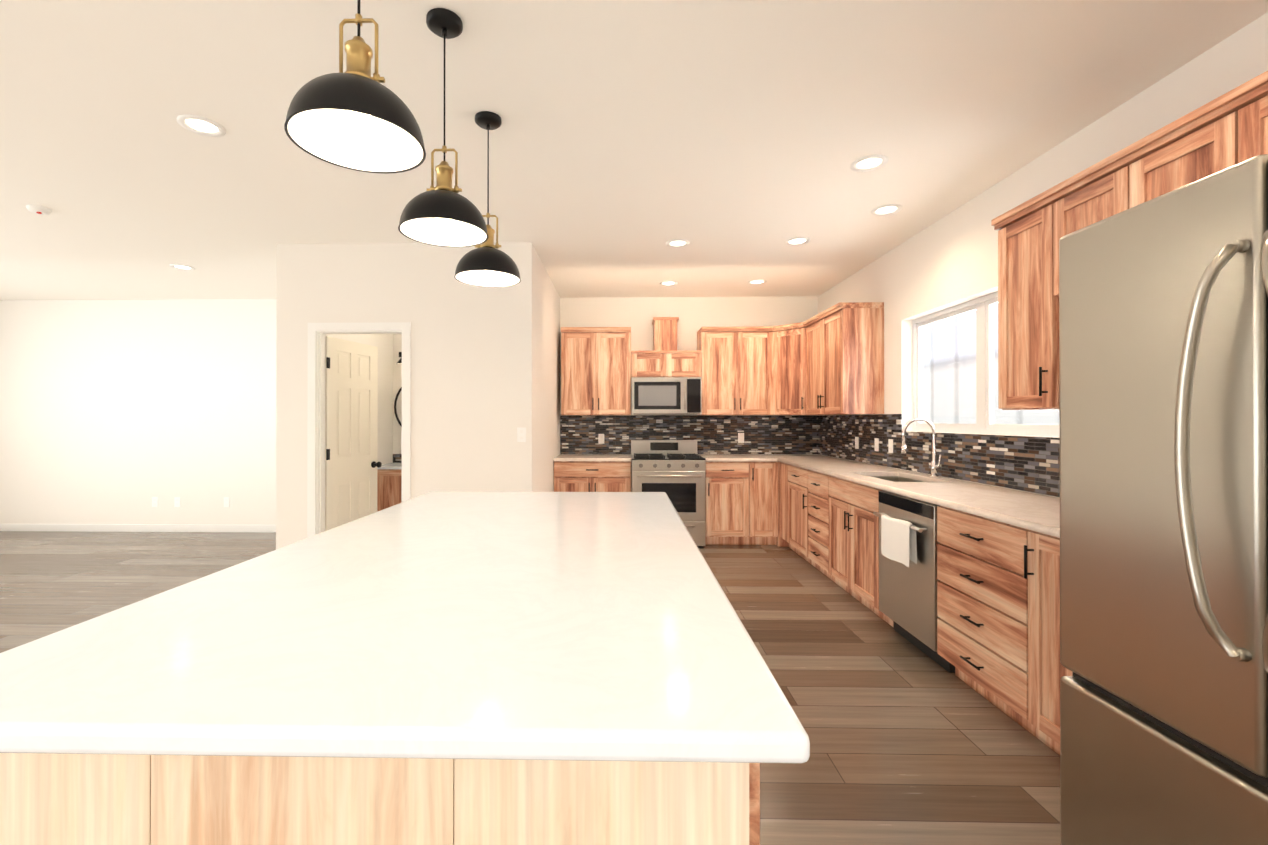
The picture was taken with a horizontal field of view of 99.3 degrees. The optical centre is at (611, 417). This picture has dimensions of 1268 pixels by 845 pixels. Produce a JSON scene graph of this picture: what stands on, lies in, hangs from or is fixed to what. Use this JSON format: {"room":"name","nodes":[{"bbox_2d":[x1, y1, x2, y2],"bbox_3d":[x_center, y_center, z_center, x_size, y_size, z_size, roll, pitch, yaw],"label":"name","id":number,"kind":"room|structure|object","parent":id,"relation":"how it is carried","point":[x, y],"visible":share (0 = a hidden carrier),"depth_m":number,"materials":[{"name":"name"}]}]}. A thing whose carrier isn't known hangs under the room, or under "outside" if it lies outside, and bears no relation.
{"room":"kitchen","nodes":[
{"label":"kitchen","id":0,"kind":"room"},
{"bbox_2d":[276,242,535,548],"bbox_3d":[-1.674,-0.035,4.379,2.070,2.740,0.110,0,0,1],"label":"wall","id":1,"kind":"structure","parent":0,"point":[485,373],"depth_m":4.32,"materials":[{"name":"white paint"}]},
{"bbox_2d":[325,336,381,530],"bbox_3d":[-2.283,0.325,4.780,0.236,2.000,0.680,0,0,1],"label":"bathroom door","id":2,"kind":"structure","parent":1,"relation":"in","point":[352,464],"depth_m":4.74,"materials":[{"name":"white wood"}]},
{"bbox_2d":[307,322,410,537],"bbox_3d":[-2.029,0.285,4.377,0.830,2.100,0.126,0,0,1],"label":"door frame","id":3,"kind":"structure","parent":1,"relation":"attached to","point":[317,332],"depth_m":4.32,"materials":[{"name":"white wood"}]},
{"bbox_2d":[517,428,525,441],"bbox_3d":[-0.720,0.135,4.299,0.070,0.115,0.008,0,0,1],"label":"light switch","id":4,"kind":"object","parent":1,"relation":"attached to","point":[521,434],"visible":1,"depth_m":4.30,"materials":[{"name":"white plastic"}]},
{"bbox_2d":[0,296,817,524],"bbox_3d":[-2.680,-0.028,6.370,10.455,2.740,0.150,0,0,1],"label":"wall","id":5,"kind":"structure","parent":0,"point":[118,411],"depth_m":6.35,"materials":[{"name":"white paint"}]},
{"bbox_2d":[0,524,275,531],"bbox_3d":[-5.198,1.299,6.337,5.060,0.085,0.013,0,0,1],"label":"baseboard","id":6,"kind":"structure","parent":5,"relation":"attached to","point":[135,528],"depth_m":6.33,"materials":[{"name":"white wood"}]},
{"bbox_2d":[152,497,157,506],"bbox_3d":[-5.388,0.992,6.344,0.070,0.115,0.008,0,0,1],"label":"electrical outlet","id":7,"kind":"object","parent":5,"relation":"attached to","point":[154,501],"visible":1,"depth_m":6.34,"materials":[{"name":"white plastic"}]},
{"bbox_2d":[174,497,179,506],"bbox_3d":[-5.118,0.992,6.338,0.070,0.115,0.008,0,0,1],"label":"electrical outlet","id":8,"kind":"object","parent":5,"relation":"attached to","point":[176,501],"visible":1,"depth_m":6.34,"materials":[{"name":"white plastic"}]},
{"bbox_2d":[224,497,229,506],"bbox_3d":[-4.529,0.992,6.326,0.070,0.115,0.008,0,0,1],"label":"electrical outlet","id":9,"kind":"object","parent":5,"relation":"attached to","point":[226,501],"visible":1,"depth_m":6.32,"materials":[{"name":"white plastic"}]},
{"bbox_2d":[394,387,401,426],"bbox_3d":[-2.179,-0.129,6.269,0.724,0.724,0.025,0,0,1],"label":"bathroom mirror","id":10,"kind":"object","parent":5,"relation":"attached to","point":[398,406],"visible":0.17,"depth_m":6.28,"materials":[{"name":"black mirror"}]},
{"bbox_2d":[396,352,401,364],"bbox_3d":[-2.181,-0.694,6.183,0.600,0.150,0.202,0,0,1],"label":"sconce","id":11,"kind":"object","parent":5,"relation":"attached to","point":[400,360],"visible":0.08,"depth_m":6.19,"materials":[{"name":"black metal"}]},
{"bbox_2d":[561,330,632,414],"bbox_3d":[-0.170,-0.495,6.067,0.768,0.932,0.350,0,0,1],"label":"upper cabinet","id":12,"kind":"object","parent":5,"relation":"attached to","point":[597,365],"depth_m":5.90,"materials":[{"name":"brown wood"}]},
{"bbox_2d":[633,350,672,376],"bbox_3d":[0.437,-0.589,6.055,0.442,0.290,0.350,0,0,1],"label":"upper cabinet","id":13,"kind":"object","parent":5,"relation":"attached to","point":[655,363],"depth_m":5.88,"materials":[{"name":"brown wood"}]},
{"bbox_2d":[631,377,701,414],"bbox_3d":[0.598,-0.235,6.002,0.758,0.408,0.444,0,0,1],"label":"over-the-range microwave","id":14,"kind":"object","parent":13,"relation":"attached to","point":[666,395],"visible":1,"depth_m":5.82,"materials":[{"name":"silver metal"}]},
{"bbox_2d":[653,317,676,349],"bbox_3d":[0.602,-0.922,6.082,0.250,0.375,0.290,0,0,1],"label":"upper cabinet","id":15,"kind":"object","parent":5,"relation":"attached to","point":[664,328],"depth_m":5.94,"materials":[{"name":"brown wood"}]},
{"bbox_2d":[673,350,700,376],"bbox_3d":[0.759,-0.589,6.048,0.442,0.290,0.350,0,0,1],"label":"upper cabinet","id":16,"kind":"object","parent":5,"relation":"attached to","point":[686,363],"depth_m":5.87,"materials":[{"name":"brown wood"}]},
{"bbox_2d":[560,416,815,453],"bbox_3d":[0.873,0.196,6.216,2.940,0.444,0.008,0,0,1],"label":"tile backsplash","id":17,"kind":"structure","parent":5,"relation":"attached to","point":[578,434],"depth_m":6.21,"materials":[{"name":"tile"}]},
{"bbox_2d":[598,434,603,443],"bbox_3d":[-0.120,0.241,6.228,0.070,0.115,0.008,0,0,1],"label":"electrical outlet","id":18,"kind":"object","parent":17,"relation":"attached to","point":[600,438],"visible":1,"depth_m":6.23,"materials":[{"name":"white plastic"}]},
{"bbox_2d":[738,433,743,442],"bbox_3d":[1.490,0.231,6.195,0.070,0.115,0.008,0,0,1],"label":"electrical outlet","id":19,"kind":"object","parent":17,"relation":"attached to","point":[740,437],"visible":1,"depth_m":6.19,"materials":[{"name":"white plastic"}]},
{"bbox_2d":[697,326,768,414],"bbox_3d":[1.392,-0.495,6.015,0.821,0.932,0.388,0,0,1],"label":"upper cabinet","id":20,"kind":"object","parent":5,"relation":"attached to","point":[734,360],"depth_m":5.87,"materials":[{"name":"brown wood"}]},
{"bbox_2d":[769,323,800,414],"bbox_3d":[2.030,-0.496,5.860,0.673,0.932,0.672,0,0,1],"label":"upper cabinet","id":21,"kind":"object","parent":5,"relation":"attached to","point":[784,340],"depth_m":5.75,"materials":[{"name":"brown wood"}]},
{"bbox_2d":[0,531,1060,844],"bbox_3d":[-2.771,1.357,1.991,10.455,0.060,8.900,0,0,1],"label":"floor","id":22,"kind":"structure","parent":0,"point":[910,743],"depth_m":2.60,"materials":[{"name":"brown wood"}]},
{"bbox_2d":[0,759,759,844],"bbox_3d":[-0.376,0.887,1.842,1.270,0.880,2.262,0,0,1],"label":"kitchen island","id":23,"kind":"object","parent":22,"relation":"on","point":[41,803],"depth_m":0.71,"materials":[{"name":"brown wood"}]},
{"bbox_2d":[0,491,809,770],"bbox_3d":[-0.381,0.427,1.849,1.320,0.040,2.310,0,0,1],"label":"island countertop","id":24,"kind":"structure","parent":23,"relation":"on","point":[433,628],"depth_m":0.90,"materials":[{"name":"white stone"}]},
{"bbox_2d":[377,454,401,511],"bbox_3d":[-1.983,0.880,5.982,1.156,0.920,0.586,0,0,1],"label":"bathroom vanity","id":25,"kind":"object","parent":22,"relation":"on","point":[389,483],"visible":0.06,"depth_m":5.74,"materials":[{"name":"brown wood"}]},
{"bbox_2d":[553,454,630,491],"bbox_3d":[-0.197,0.880,5.910,0.813,0.920,0.656,0,0,1],"label":"base cabinet","id":26,"kind":"object","parent":22,"relation":"on","point":[592,472],"visible":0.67,"depth_m":5.62,"materials":[{"name":"brown wood"}]},
{"bbox_2d":[631,440,705,546],"bbox_3d":[0.593,0.798,5.838,0.756,1.085,0.747,0,0,1],"label":"range","id":27,"kind":"object","parent":22,"relation":"on","point":[674,470],"visible":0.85,"depth_m":5.52,"materials":[{"name":"silver metal"}]},
{"bbox_2d":[705,458,757,544],"bbox_3d":[1.237,0.898,5.898,0.516,0.885,0.620,0,0,1],"label":"base cabinet","id":28,"kind":"object","parent":22,"relation":"on","point":[731,488],"depth_m":5.59,"materials":[{"name":"brown wood"}]},
{"bbox_2d":[698,454,777,461],"bbox_3d":[1.355,0.438,5.890,0.752,0.035,0.635,0,0,1],"label":"countertop","id":29,"kind":"structure","parent":28,"relation":"on","point":[709,457],"depth_m":5.57,"materials":[{"name":"beige stone"}]},
{"bbox_2d":[758,462,769,544],"bbox_3d":[1.570,0.898,5.891,0.395,0.885,0.620,0,0,1],"label":"base cabinet","id":30,"kind":"object","parent":22,"relation":"on","point":[763,467],"depth_m":5.59,"materials":[{"name":"brown wood"}]},
{"bbox_2d":[770,462,789,547],"bbox_3d":[2.011,0.896,5.412,0.692,0.885,0.360,0,0,1],"label":"base cabinet","id":31,"kind":"object","parent":22,"relation":"on","point":[779,471],"depth_m":5.58,"materials":[{"name":"brown wood"}]},
{"bbox_2d":[790,466,801,556],"bbox_3d":[2.039,0.895,5.003,0.620,0.885,0.580,0,0,1],"label":"base cabinet","id":32,"kind":"object","parent":22,"relation":"on","point":[795,474],"depth_m":5.06,"materials":[{"name":"brown wood"}]},
{"bbox_2d":[802,470,913,577],"bbox_3d":[2.028,0.893,4.478,0.620,0.885,0.594,0,0,1],"label":"base cabinet","id":33,"kind":"object","parent":22,"relation":"on","point":[816,499],"depth_m":4.49,"materials":[{"name":"brown wood"}]},
{"bbox_2d":[770,454,913,477],"bbox_3d":[2.034,0.435,5.169,0.636,0.035,2.048,0,0,1],"label":"countertop","id":34,"kind":"structure","parent":33,"relation":"on","point":[821,464],"depth_m":4.51,"materials":[{"name":"beige stone"}]},
{"bbox_2d":[830,502,893,627],"bbox_3d":[2.014,1.003,3.825,0.620,0.660,0.835,0,0,1],"label":"base cabinet","id":35,"kind":"object","parent":22,"relation":"on","point":[854,531],"depth_m":3.77,"materials":[{"name":"brown wood"}]},
{"bbox_2d":[873,490,954,672],"bbox_3d":[1.961,0.893,3.094,0.690,0.875,0.614,0,0,1],"label":"dishwasher","id":36,"kind":"object","parent":22,"relation":"on","point":[908,543],"visible":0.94,"depth_m":3.00,"materials":[{"name":"silver metal"}]},
{"bbox_2d":[937,506,1021,725],"bbox_3d":[1.985,0.886,2.435,0.620,0.885,0.687,0,0,1],"label":"base cabinet","id":37,"kind":"object","parent":22,"relation":"on","point":[998,597],"depth_m":2.44,"materials":[{"name":"brown wood"}]},
{"bbox_2d":[870,482,1059,537],"bbox_3d":[1.977,0.426,2.434,0.636,0.035,2.062,0,0,1],"label":"countertop","id":38,"kind":"structure","parent":37,"relation":"on","point":[1040,513],"depth_m":2.67,"materials":[{"name":"beige stone"}]},
{"bbox_2d":[901,417,940,476],"bbox_3d":[2.155,0.204,3.736,0.254,0.416,0.109,0,0,1],"label":"faucet","id":39,"kind":"object","parent":38,"relation":"on","point":[934,466],"visible":1,"depth_m":3.75,"materials":[{"name":"silver metal"}]},
{"bbox_2d":[1022,530,1072,754],"bbox_3d":[1.975,0.885,1.935,0.620,0.885,0.437,0,0,1],"label":"base cabinet","id":40,"kind":"object","parent":22,"relation":"on","point":[1042,669],"depth_m":2.10,"materials":[{"name":"brown wood"}]},
{"bbox_2d":[1059,154,1267,844],"bbox_3d":[1.591,0.424,0.948,0.978,1.800,0.910,0,0,1],"label":"refrigerator","id":41,"kind":"object","parent":22,"relation":"on","point":[1163,358],"visible":1,"depth_m":1.13,"materials":[{"name":"silver metal"}]},
{"bbox_2d":[536,252,559,491],"bbox_3d":[-0.673,-0.032,5.338,0.110,2.740,1.830,0,0,1],"label":"wall","id":42,"kind":"structure","parent":0,"point":[547,297],"depth_m":5.14,"materials":[{"name":"white paint"}]},
{"bbox_2d":[0,0,1267,299],"bbox_3d":[-2.771,-1.443,2.001,10.455,0.060,8.900,0,0,1],"label":"ceiling","id":43,"kind":"structure","parent":0,"point":[730,140],"depth_m":2.58,"materials":[{"name":"white paint"}]},
{"bbox_2d":[26,204,51,214],"bbox_3d":[-3.836,-1.388,3.603,0.120,0.038,0.120,0,0,1],"label":"smoke detector","id":44,"kind":"object","parent":43,"relation":"attached to","point":[38,209],"visible":0.98,"depth_m":3.58,"materials":[{"name":"white plastic"}]},
{"bbox_2d":[169,264,194,269],"bbox_3d":[-3.986,-1.399,4.997,0.190,0.008,0.190,0,0,1],"label":"recessed light","id":45,"kind":"object","parent":43,"relation":"in","point":[181,267],"visible":1,"depth_m":4.99,"materials":[{"name":"white"}]},
{"bbox_2d":[177,114,225,136],"bbox_3d":[-1.976,-1.406,2.594,0.190,0.008,0.190,0,0,1],"label":"recessed light","id":46,"kind":"object","parent":43,"relation":"in","point":[201,125],"visible":1,"depth_m":2.59,"materials":[{"name":"white plastic"}]},
{"bbox_2d":[284,0,425,173],"bbox_3d":[-0.608,-1.036,1.294,0.306,0.758,0.306,0,0,1],"label":"pendant light","id":47,"kind":"object","parent":43,"relation":"hanging from","point":[356,116],"visible":1,"depth_m":1.29,"materials":[{"name":"black metal"}]},
{"bbox_2d":[398,8,487,246],"bbox_3d":[-0.595,-1.034,1.914,0.306,0.758,0.306,0,0,1],"label":"pendant light","id":48,"kind":"object","parent":43,"relation":"hanging from","point":[443,213],"visible":1,"depth_m":1.90,"materials":[{"name":"black metal"}]},
{"bbox_2d":[454,111,520,286],"bbox_3d":[-0.582,-1.032,2.534,0.306,0.758,0.306,0,0,1],"label":"pendant light","id":49,"kind":"object","parent":43,"relation":"hanging from","point":[486,264],"visible":0.96,"depth_m":2.51,"materials":[{"name":"black metal"}]},
{"bbox_2d":[660,281,677,285],"bbox_3d":[0.592,-1.397,5.591,0.190,0.008,0.190,0,0,1],"label":"recessed light","id":50,"kind":"object","parent":43,"relation":"in","point":[667,283],"visible":0.98,"depth_m":5.60,"materials":[{"name":"white"}]},
{"bbox_2d":[666,239,689,247],"bbox_3d":[0.530,-1.401,4.322,0.190,0.008,0.190,0,0,1],"label":"recessed light","id":51,"kind":"object","parent":43,"relation":"in","point":[676,243],"visible":1,"depth_m":4.32,"materials":[{"name":"white"}]},
{"bbox_2d":[748,279,766,284],"bbox_3d":[1.496,-1.397,5.532,0.190,0.008,0.190,0,0,1],"label":"recessed light","id":52,"kind":"object","parent":43,"relation":"in","point":[757,281],"visible":0.96,"depth_m":5.52,"materials":[{"name":"white"}]},
{"bbox_2d":[785,237,809,245],"bbox_3d":[1.475,-1.401,4.272,0.190,0.008,0.190,0,0,1],"label":"recessed light","id":53,"kind":"object","parent":43,"relation":"in","point":[795,241],"visible":0.98,"depth_m":4.27,"materials":[{"name":"white plastic"}]},
{"bbox_2d":[850,155,887,171],"bbox_3d":[1.423,-1.405,2.973,0.190,0.008,0.190,0,0,1],"label":"recessed light","id":54,"kind":"object","parent":43,"relation":"in","point":[868,163],"visible":1,"depth_m":2.97,"materials":[{"name":"white plastic"}]},
{"bbox_2d":[871,204,901,215],"bbox_3d":[1.856,-1.403,3.634,0.190,0.008,0.190,0,0,1],"label":"recessed light","id":55,"kind":"object","parent":43,"relation":"in","point":[888,209],"visible":1,"depth_m":3.63,"materials":[{"name":"white plastic"}]},
{"bbox_2d":[830,478,881,512],"bbox_3d":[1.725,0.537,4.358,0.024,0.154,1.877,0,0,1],"label":"drawer front","id":56,"kind":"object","parent":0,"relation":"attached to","point":[854,493],"depth_m":3.76,"materials":[{"name":"brown wood"}]},
{"bbox_2d":[818,12,1267,497],"bbox_3d":[2.365,-0.043,1.889,0.160,2.740,8.600,0,0,1],"label":"wall","id":57,"kind":"structure","parent":0,"point":[949,260],"depth_m":3.33,"materials":[{"name":"white paint"}]},
{"bbox_2d":[801,314,824,414],"bbox_3d":[2.162,-0.498,5.336,0.388,0.932,0.583,0,0,1],"label":"upper cabinet","id":58,"kind":"object","parent":57,"relation":"attached to","point":[813,331],"depth_m":5.37,"materials":[{"name":"brown wood"}]},
{"bbox_2d":[825,302,883,414],"bbox_3d":[2.171,-0.499,4.894,0.350,0.932,0.539,0,0,1],"label":"upper cabinet","id":59,"kind":"object","parent":57,"relation":"attached to","point":[829,361],"depth_m":4.63,"materials":[{"name":"brown wood"}]},
{"bbox_2d":[816,414,1059,496],"bbox_3d":[2.321,0.188,3.799,0.007,0.444,4.780,0,0,1],"label":"tile backsplash","id":60,"kind":"structure","parent":57,"relation":"attached to","point":[1027,463],"depth_m":3.65,"materials":[{"name":"tile"}]},
{"bbox_2d":[855,437,858,448],"bbox_3d":[2.341,0.238,5.139,0.008,0.115,0.070,0,0,1],"label":"electrical outlet","id":61,"kind":"object","parent":60,"relation":"attached to","point":[856,442],"visible":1,"depth_m":5.13,"materials":[{"name":"white plastic"}]},
{"bbox_2d":[875,438,878,450],"bbox_3d":[2.333,0.236,4.739,0.008,0.115,0.070,0,0,1],"label":"electrical outlet","id":62,"kind":"object","parent":60,"relation":"attached to","point":[876,444],"visible":1,"depth_m":4.72,"materials":[{"name":"white plastic"}]},
{"bbox_2d":[888,439,892,452],"bbox_3d":[2.327,0.236,4.489,0.008,0.115,0.070,0,0,1],"label":"electrical outlet","id":63,"kind":"object","parent":60,"relation":"attached to","point":[890,445],"visible":1,"depth_m":4.49,"materials":[{"name":"white plastic"}]},
{"bbox_2d":[912,291,1059,436],"bbox_3d":[2.437,-0.343,3.509,0.065,0.890,1.640,0,0,1],"label":"kitchen window","id":64,"kind":"structure","parent":57,"relation":"in","point":[983,306],"depth_m":3.54,"materials":[{"name":"white plastic"}]},
{"bbox_2d":[991,195,1058,409],"bbox_3d":[2.122,-0.507,2.540,0.350,0.932,0.350,0,0,1],"label":"upper cabinet","id":65,"kind":"object","parent":57,"relation":"attached to","point":[1028,317],"depth_m":2.53,"materials":[{"name":"brown wood"}]},
{"bbox_2d":[1051,163,1106,298],"bbox_3d":[2.114,-0.753,2.158,0.350,0.442,0.417,0,0,1],"label":"upper cabinet","id":66,"kind":"object","parent":57,"relation":"attached to","point":[1081,204],"depth_m":2.25,"materials":[{"name":"brown wood"}]},
{"bbox_2d":[1107,115,1202,217],"bbox_3d":[2.107,-0.754,1.834,0.350,0.442,0.479,0,0,1],"label":"upper cabinet","id":67,"kind":"object","parent":57,"relation":"attached to","point":[1168,162],"depth_m":1.91,"materials":[{"name":"brown wood"}]},
{"bbox_2d":[1203,79,1267,177],"bbox_3d":[2.100,-0.755,1.479,0.350,0.442,0.479,0,0,1],"label":"upper cabinet","id":68,"kind":"object","parent":57,"relation":"attached to","point":[1226,130],"depth_m":1.66,"materials":[{"name":"brown wood"}]},
{"label":"outside","id":69,"kind":"structure","parent":0,"visible":0},
{"bbox_2d":[923,304,1059,424],"bbox_3d":[4.539,-0.668,3.246,0.050,6.000,11.000,0,0,1],"label":"window pane","id":70,"kind":"structure","parent":69,"point":[941,379],"depth_m":7.15,"materials":[{"name":"glass"}]}
]}

